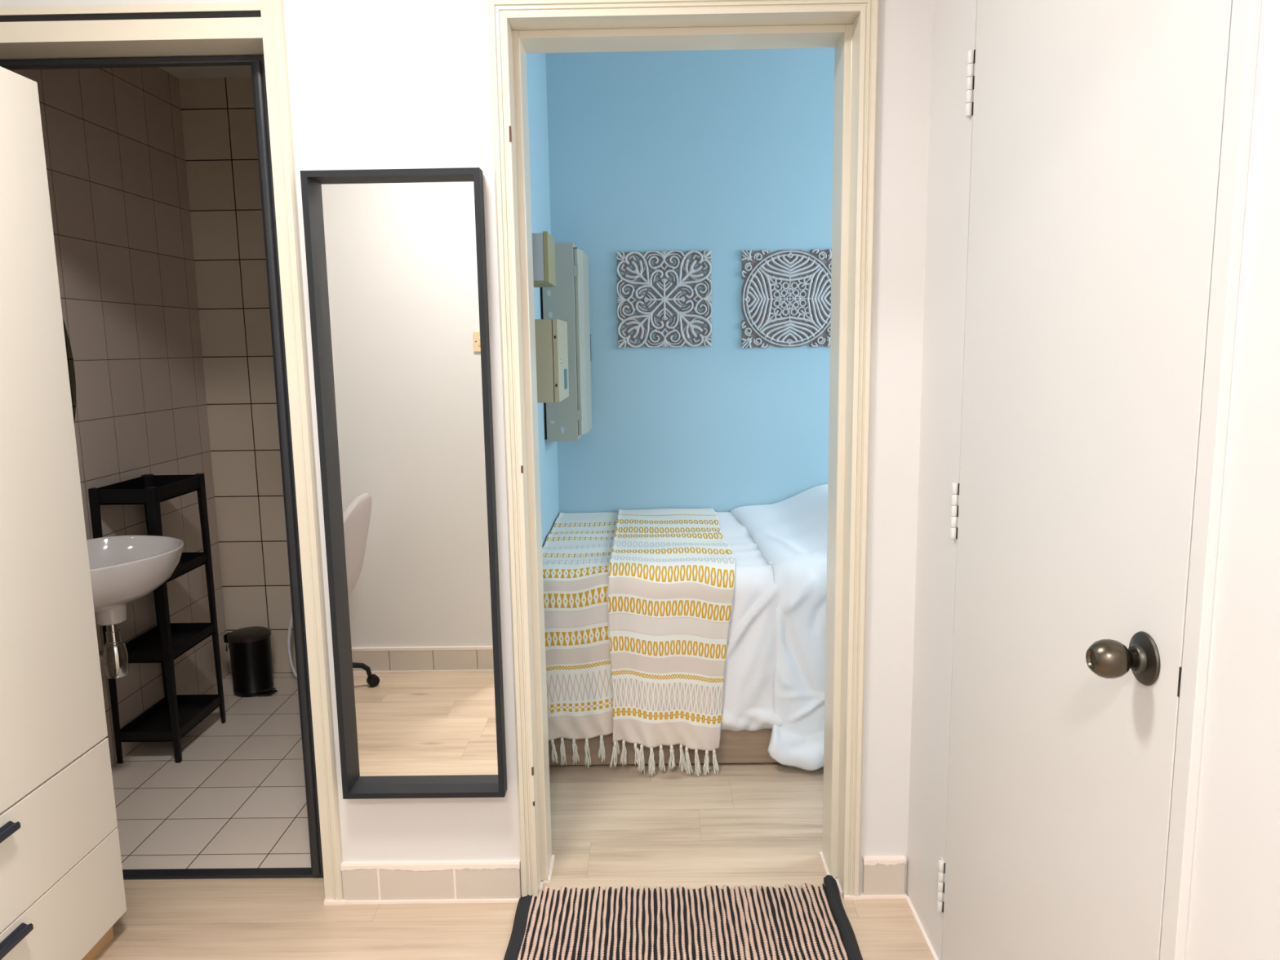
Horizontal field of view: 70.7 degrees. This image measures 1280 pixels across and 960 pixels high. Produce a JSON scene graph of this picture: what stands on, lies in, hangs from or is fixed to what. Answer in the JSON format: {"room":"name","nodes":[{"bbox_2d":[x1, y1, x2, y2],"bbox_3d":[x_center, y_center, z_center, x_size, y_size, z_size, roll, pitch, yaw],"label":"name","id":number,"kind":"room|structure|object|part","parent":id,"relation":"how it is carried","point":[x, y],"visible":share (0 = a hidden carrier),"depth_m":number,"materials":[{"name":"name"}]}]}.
{"room":"hallway","nodes":[
{"label":"hallway","id":0,"kind":"room"},
{"bbox_2d":[9,66,230,766],"bbox_3d":[-1.908,-0.357,3.074,0.100,2.700,1.530,-1,8,1],"label":"wall","id":1,"kind":"structure","parent":0,"point":[113,142],"depth_m":3.31,"materials":[{"name":"tile"}]},
{"bbox_2d":[62,319,75,421],"bbox_3d":[-1.858,-0.290,2.512,0.008,0.920,0.894,-1,8,1],"label":"round mirror","id":2,"kind":"object","parent":1,"relation":"attached to","point":[68,351],"visible":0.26,"depth_m":2.94,"materials":[{"name":"grey mirror"}]},
{"bbox_2d":[86,535,183,625],"bbox_3d":[-1.632,0.327,2.732,0.428,0.214,0.540,-1,8,1],"label":"basin","id":3,"kind":"object","parent":1,"relation":"attached to","point":[124,570],"visible":0.55,"depth_m":2.71,"materials":[{"name":"white ceramic"}]},
{"bbox_2d":[97,623,128,678],"bbox_3d":[-1.710,0.520,2.762,0.274,0.174,0.069,-1,8,1],"label":"trap","id":4,"kind":"object","parent":3,"relation":"attached to","point":[114,654],"visible":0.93,"depth_m":2.74,"materials":[{"name":"silver metal"}]},
{"bbox_2d":[159,65,252,78],"bbox_3d":[-1.187,-1.565,2.889,1.380,0.080,1.530,-1,8,1],"label":"ceiling","id":5,"kind":"structure","parent":0,"point":[233,71],"depth_m":3.58,"materials":[{"name":"paint"}]},
{"bbox_2d":[178,76,296,673],"bbox_3d":[-1.212,-0.488,3.874,1.480,2.700,0.100,-1,8,1],"label":"wall","id":6,"kind":"structure","parent":0,"point":[219,119],"depth_m":3.82,"materials":[{"name":"tile"}]},
{"bbox_2d":[287,612,297,677],"bbox_3d":[-1.377,0.581,3.914,0.276,0.576,0.137,-1,8,1],"label":"hose","id":7,"kind":"object","parent":6,"relation":"attached to","point":[294,671],"visible":0.34,"depth_m":3.87,"materials":[{"name":"white plastic"}]},
{"bbox_2d":[93,672,933,959],"bbox_3d":[0.207,1.234,1.538,4.250,0.060,5.150,-1,8,1],"label":"floor","id":8,"kind":"structure","parent":0,"point":[756,824],"depth_m":2.60,"materials":[{"name":"brown wood"}]},
{"bbox_2d":[0,66,126,959],"bbox_3d":[-1.585,0.198,1.691,0.654,2.000,0.805,-1,8,1],"label":"wardrobe","id":9,"kind":"object","parent":8,"relation":"on","point":[62,891],"visible":1,"depth_m":1.93,"materials":[{"name":"laminate"}]},
{"bbox_3d":[-1.263,0.705,1.759,0.024,0.018,0.125,-1,8,1],"label":"handle","id":10,"kind":"part","parent":9,"relation":"part of","materials":[{"name":"grey metal"}]},
{"bbox_3d":[-1.259,0.927,1.792,0.024,0.018,0.125,-1,8,1],"label":"handle","id":11,"kind":"part","parent":9,"relation":"part of","materials":[{"name":"grey metal"}]},
{"bbox_3d":[-1.282,0.788,1.777,0.018,0.228,0.805,-1,8,1],"label":"drawer","id":12,"kind":"part","parent":9,"relation":"part of","materials":[{"name":"laminate"}]},
{"bbox_3d":[-1.278,1.012,1.810,0.018,0.220,0.805,-1,8,1],"label":"drawer","id":13,"kind":"part","parent":9,"relation":"part of","materials":[{"name":"laminate"}]},
{"bbox_2d":[88,473,226,763],"bbox_3d":[-1.726,0.484,3.259,0.220,0.975,0.350,-1,8,1],"label":"shelf unit","id":14,"kind":"object","parent":8,"relation":"on","point":[171,718],"visible":0.85,"depth_m":3.24,"materials":[{"name":"black plastic"}]},
{"bbox_3d":[-1.821,0.509,3.103,0.032,0.975,0.032,-1,8,1],"label":"leg","id":15,"kind":"part","parent":14,"relation":"part of","materials":[{"name":"black plastic"}]},
{"bbox_2d":[97,474,200,505],"bbox_3d":[-1.733,0.032,3.192,0.213,0.052,0.343,-1,8,1],"label":"shelf","id":16,"kind":"object","parent":14,"relation":"on","point":[146,489],"depth_m":3.13,"materials":[{"name":"black plastic"}]},
{"bbox_3d":[-1.819,0.462,3.417,0.032,0.975,0.032,-1,8,1],"label":"leg","id":17,"kind":"part","parent":14,"relation":"part of","materials":[{"name":"black plastic"}]},
{"bbox_3d":[-1.633,0.506,3.101,0.032,0.975,0.032,-1,8,1],"label":"leg","id":18,"kind":"part","parent":14,"relation":"part of","materials":[{"name":"black plastic"}]},
{"bbox_2d":[124,622,214,662],"bbox_3d":[-1.724,0.588,3.274,0.213,0.036,0.343,-1,8,1],"label":"shelf","id":19,"kind":"object","parent":14,"relation":"on","point":[147,647],"depth_m":3.28,"materials":[{"name":"black plastic"}]},
{"bbox_2d":[120,694,221,742],"bbox_3d":[-1.720,0.872,3.317,0.213,0.036,0.343,-1,8,1],"label":"shelf","id":20,"kind":"object","parent":14,"relation":"on","point":[153,725],"depth_m":3.31,"materials":[{"name":"black plastic"}]},
{"bbox_2d":[166,551,207,582],"bbox_3d":[-1.728,0.316,3.234,0.213,0.036,0.343,-1,8,1],"label":"shelf","id":21,"kind":"object","parent":14,"relation":"on","point":[188,562],"depth_m":3.31,"materials":[{"name":"black plastic"}]},
{"bbox_3d":[-1.631,0.460,3.415,0.032,0.975,0.032,-1,8,1],"label":"leg","id":22,"kind":"part","parent":14,"relation":"part of","materials":[{"name":"black plastic"}]},
{"bbox_2d":[223,626,277,697],"bbox_3d":[-1.627,0.760,3.800,0.221,0.266,0.171,-1,8,1],"label":"pedal bin","id":23,"kind":"object","parent":8,"relation":"on","point":[250,647],"visible":1,"depth_m":3.74,"materials":[{"name":"black metal"}]},
{"bbox_3d":[-1.639,0.643,3.783,0.171,0.028,0.171,-1,8,1],"label":"lid","id":24,"kind":"part","parent":23,"relation":"part of","materials":[{"name":"black metal"}]},
{"bbox_2d":[548,728,777,764],"bbox_3d":[0.669,0.570,3.518,2.041,0.655,1.020,-1,8,1],"label":"bed","id":25,"kind":"object","parent":8,"relation":"on","point":[744,746],"visible":0.02,"depth_m":3.06,"materials":[{"name":"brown wood"}]},
{"bbox_2d":[542,508,734,776],"bbox_3d":[-0.013,0.554,3.480,0.682,0.713,1.096,-1,8,1],"label":"throw blanket","id":26,"kind":"object","parent":25,"relation":"on","point":[637,603],"visible":0.98,"depth_m":2.98,"materials":[{"name":"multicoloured fabric"}]},
{"bbox_2d":[715,511,791,731],"bbox_3d":[0.078,0.498,3.487,0.860,0.568,1.063,-1,8,1],"label":"sheet","id":27,"kind":"object","parent":25,"relation":"on","point":[751,647],"visible":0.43,"depth_m":2.98,"materials":[{"name":"white fabric"}]},
{"bbox_2d":[730,484,827,770],"bbox_3d":[0.767,0.479,3.452,0.743,0.832,1.118,-1,8,1],"label":"duvet","id":28,"kind":"object","parent":25,"relation":"on","point":[790,534],"visible":0.33,"depth_m":2.98,"materials":[{"name":"white fabric"}]},
{"bbox_2d":[503,875,862,959],"bbox_3d":[0.099,1.098,2.137,0.843,0.034,0.495,-1,8,1],"label":"doormat","id":29,"kind":"object","parent":8,"relation":"on","point":[708,922],"visible":1,"depth_m":2.22,"materials":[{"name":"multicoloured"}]},
{"bbox_2d":[526,53,559,546],"bbox_3d":[-0.400,-0.392,3.144,0.055,2.700,1.700,-1,8,1],"label":"wall","id":30,"kind":"structure","parent":0,"point":[535,62],"depth_m":3.43,"materials":[{"name":"blue paint"}]},
{"bbox_2d":[532,231,555,287],"bbox_3d":[-0.317,-0.632,2.599,0.126,0.139,0.196,-1,8,1],"label":"junction box","id":31,"kind":"object","parent":30,"relation":"attached to","point":[543,244],"visible":0.4,"depth_m":2.51,"materials":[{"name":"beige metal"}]},
{"bbox_3d":[-0.260,-0.633,2.598,0.013,0.138,0.196,-1,8,1],"label":"lid","id":32,"kind":"part","parent":31,"relation":"part of","materials":[{"name":"beige plastic"}]},
{"bbox_2d":[534,319,568,402],"bbox_3d":[-0.307,-0.384,2.897,0.132,0.251,0.341,-1,8,1],"label":"meter box","id":33,"kind":"object","parent":30,"relation":"attached to","point":[551,335],"visible":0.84,"depth_m":2.74,"materials":[{"name":"beige plastic"}]},
{"bbox_3d":[-0.253,-0.385,2.898,0.016,0.251,0.338,-1,8,1],"label":"lid","id":34,"kind":"part","parent":33,"relation":"part of","materials":[{"name":"beige plastic"}]},
{"bbox_2d":[540,242,591,440],"bbox_3d":[-0.287,-0.544,3.593,0.166,0.741,0.376,-1,8,1],"label":"electrical panel","id":35,"kind":"object","parent":30,"relation":"attached to","point":[569,419],"visible":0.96,"depth_m":3.43,"materials":[{"name":"grey metal"}]},
{"bbox_3d":[-0.366,-0.543,3.595,0.009,0.729,0.363,-1,8,1],"label":"mounting plate","id":36,"kind":"part","parent":35,"relation":"part of","materials":[{"name":"black"}]},
{"bbox_3d":[-0.224,-0.545,3.595,0.035,0.699,0.358,-1,8,1],"label":"door","id":37,"kind":"part","parent":35,"relation":"part of","materials":[{"name":"white metal"}]},
{"bbox_3d":[-0.205,-0.549,3.739,0.004,0.110,0.025,-1,8,1],"label":"door handle","id":38,"kind":"part","parent":35,"relation":"part of","materials":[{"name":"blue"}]},
{"bbox_2d":[283,0,933,893],"bbox_3d":[-0.609,-0.252,2.231,2.650,2.700,0.150,-1,8,1],"label":"wall","id":39,"kind":"structure","parent":0,"point":[374,84],"depth_m":2.11,"materials":[{"name":"white paint"}]},
{"bbox_2d":[0,0,346,904],"bbox_3d":[-1.209,-0.277,2.226,0.848,2.769,0.182,-1,8,1],"label":"door frame","id":40,"kind":"structure","parent":39,"relation":"in","point":[35,34],"depth_m":2.15,"materials":[{"name":"beige paint"}]},
{"bbox_3d":[-1.225,-1.064,2.060,0.744,0.016,0.058,-1,8,1],"label":"transom rail","id":41,"kind":"part","parent":40,"relation":"part of","materials":[{"name":"beige paint"}]},
{"bbox_3d":[-1.229,-1.321,2.028,0.744,0.506,0.046,-1,8,1],"label":"transom panel","id":42,"kind":"part","parent":40,"relation":"part of","materials":[{"name":"paint"}]},
{"bbox_3d":[-1.224,-1.027,2.120,0.744,0.044,0.170,-1,8,1],"label":"head rail","id":43,"kind":"part","parent":40,"relation":"part of","materials":[{"name":"beige paint"}]},
{"bbox_3d":[-0.858,0.028,2.319,0.046,2.103,0.062,-1,8,1],"label":"metal post","id":44,"kind":"part","parent":40,"relation":"part of","materials":[{"name":"black"}]},
{"bbox_3d":[-1.212,-0.266,2.150,0.842,2.769,0.016,-1,8,1],"label":"casing","id":45,"kind":"part","parent":40,"relation":"part of","materials":[{"name":"beige paint"}]},
{"bbox_2d":[300,167,506,799],"bbox_3d":[-0.552,0.043,2.171,0.405,1.513,0.054,-1,8,1],"label":"wall mirror","id":46,"kind":"object","parent":39,"relation":"attached to","point":[396,260],"visible":1,"depth_m":2.18,"materials":[{"name":"black mirror"}]},
{"bbox_2d":[340,859,521,904],"bbox_3d":[-0.540,1.042,2.338,0.471,0.107,0.021,-1,8,1],"label":"baseboard","id":47,"kind":"structure","parent":39,"relation":"attached to","point":[495,881],"depth_m":2.33,"materials":[{"name":"grey tile"}]},
{"bbox_2d":[488,0,879,899],"bbox_3d":[0.114,-0.014,2.272,0.884,2.194,0.211,-1,8,1],"label":"door frame","id":48,"kind":"structure","parent":39,"relation":"in","point":[517,28],"depth_m":2.17,"materials":[{"name":"beige paint"}]},
{"bbox_2d":[860,855,906,898],"bbox_3d":[0.630,1.025,2.328,0.116,0.107,0.021,-1,8,1],"label":"baseboard","id":49,"kind":"structure","parent":39,"relation":"attached to","point":[883,876],"depth_m":2.32,"materials":[{"name":"grey tile"}]},
{"bbox_2d":[545,48,835,513],"bbox_3d":[0.980,-0.529,3.923,2.695,2.700,0.100,-1,8,1],"label":"wall","id":50,"kind":"structure","parent":0,"point":[726,153],"depth_m":3.80,"materials":[{"name":"blue paint"}]},
{"bbox_2d":[616,249,711,347],"bbox_3d":[0.104,-0.767,3.835,0.404,0.404,0.014,-1,8,1],"label":"carved wall panel","id":51,"kind":"object","parent":50,"relation":"attached to","point":[663,269],"visible":1,"depth_m":3.83,"materials":[{"name":"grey wood"}]},
{"bbox_2d":[741,248,831,347],"bbox_3d":[0.636,-0.769,3.831,0.408,0.408,0.014,-1,8,1],"label":"carved wall panel","id":52,"kind":"object","parent":50,"relation":"attached to","point":[786,294],"visible":0.94,"depth_m":3.83,"materials":[{"name":"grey wood"}]},
{"bbox_2d":[906,0,1279,959],"bbox_3d":[0.722,-0.010,0.464,0.125,2.700,3.400,-1,8,1],"label":"wall","id":53,"kind":"structure","parent":0,"point":[1233,913],"depth_m":1.05,"materials":[{"name":"white paint"}]},
{"bbox_2d":[905,896,938,959],"bbox_3d":[0.682,1.199,1.494,0.009,0.006,1.680,-1,8,1],"label":"trim","id":54,"kind":"structure","parent":53,"relation":"attached to","point":[907,898],"depth_m":2.19,"materials":[{"name":"white wood"}]},
{"bbox_2d":[936,0,1262,959],"bbox_3d":[0.656,0.089,1.502,0.117,2.200,0.874,-1,8,1],"label":"door","id":55,"kind":"structure","parent":53,"relation":"in","point":[1111,139],"depth_m":1.34,"materials":[{"name":"paint"}]},
{"bbox_3d":[0.627,0.237,1.195,0.060,0.052,0.052,-1,8,1],"label":"knob","id":56,"kind":"part","parent":55,"relation":"part of","materials":[{"name":"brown metal"}]},
{"bbox_3d":[0.685,0.151,1.085,0.035,2.200,0.032,-1,8,1],"label":"casing","id":57,"kind":"part","parent":55,"relation":"part of","materials":[{"name":"paint"}]}
]}

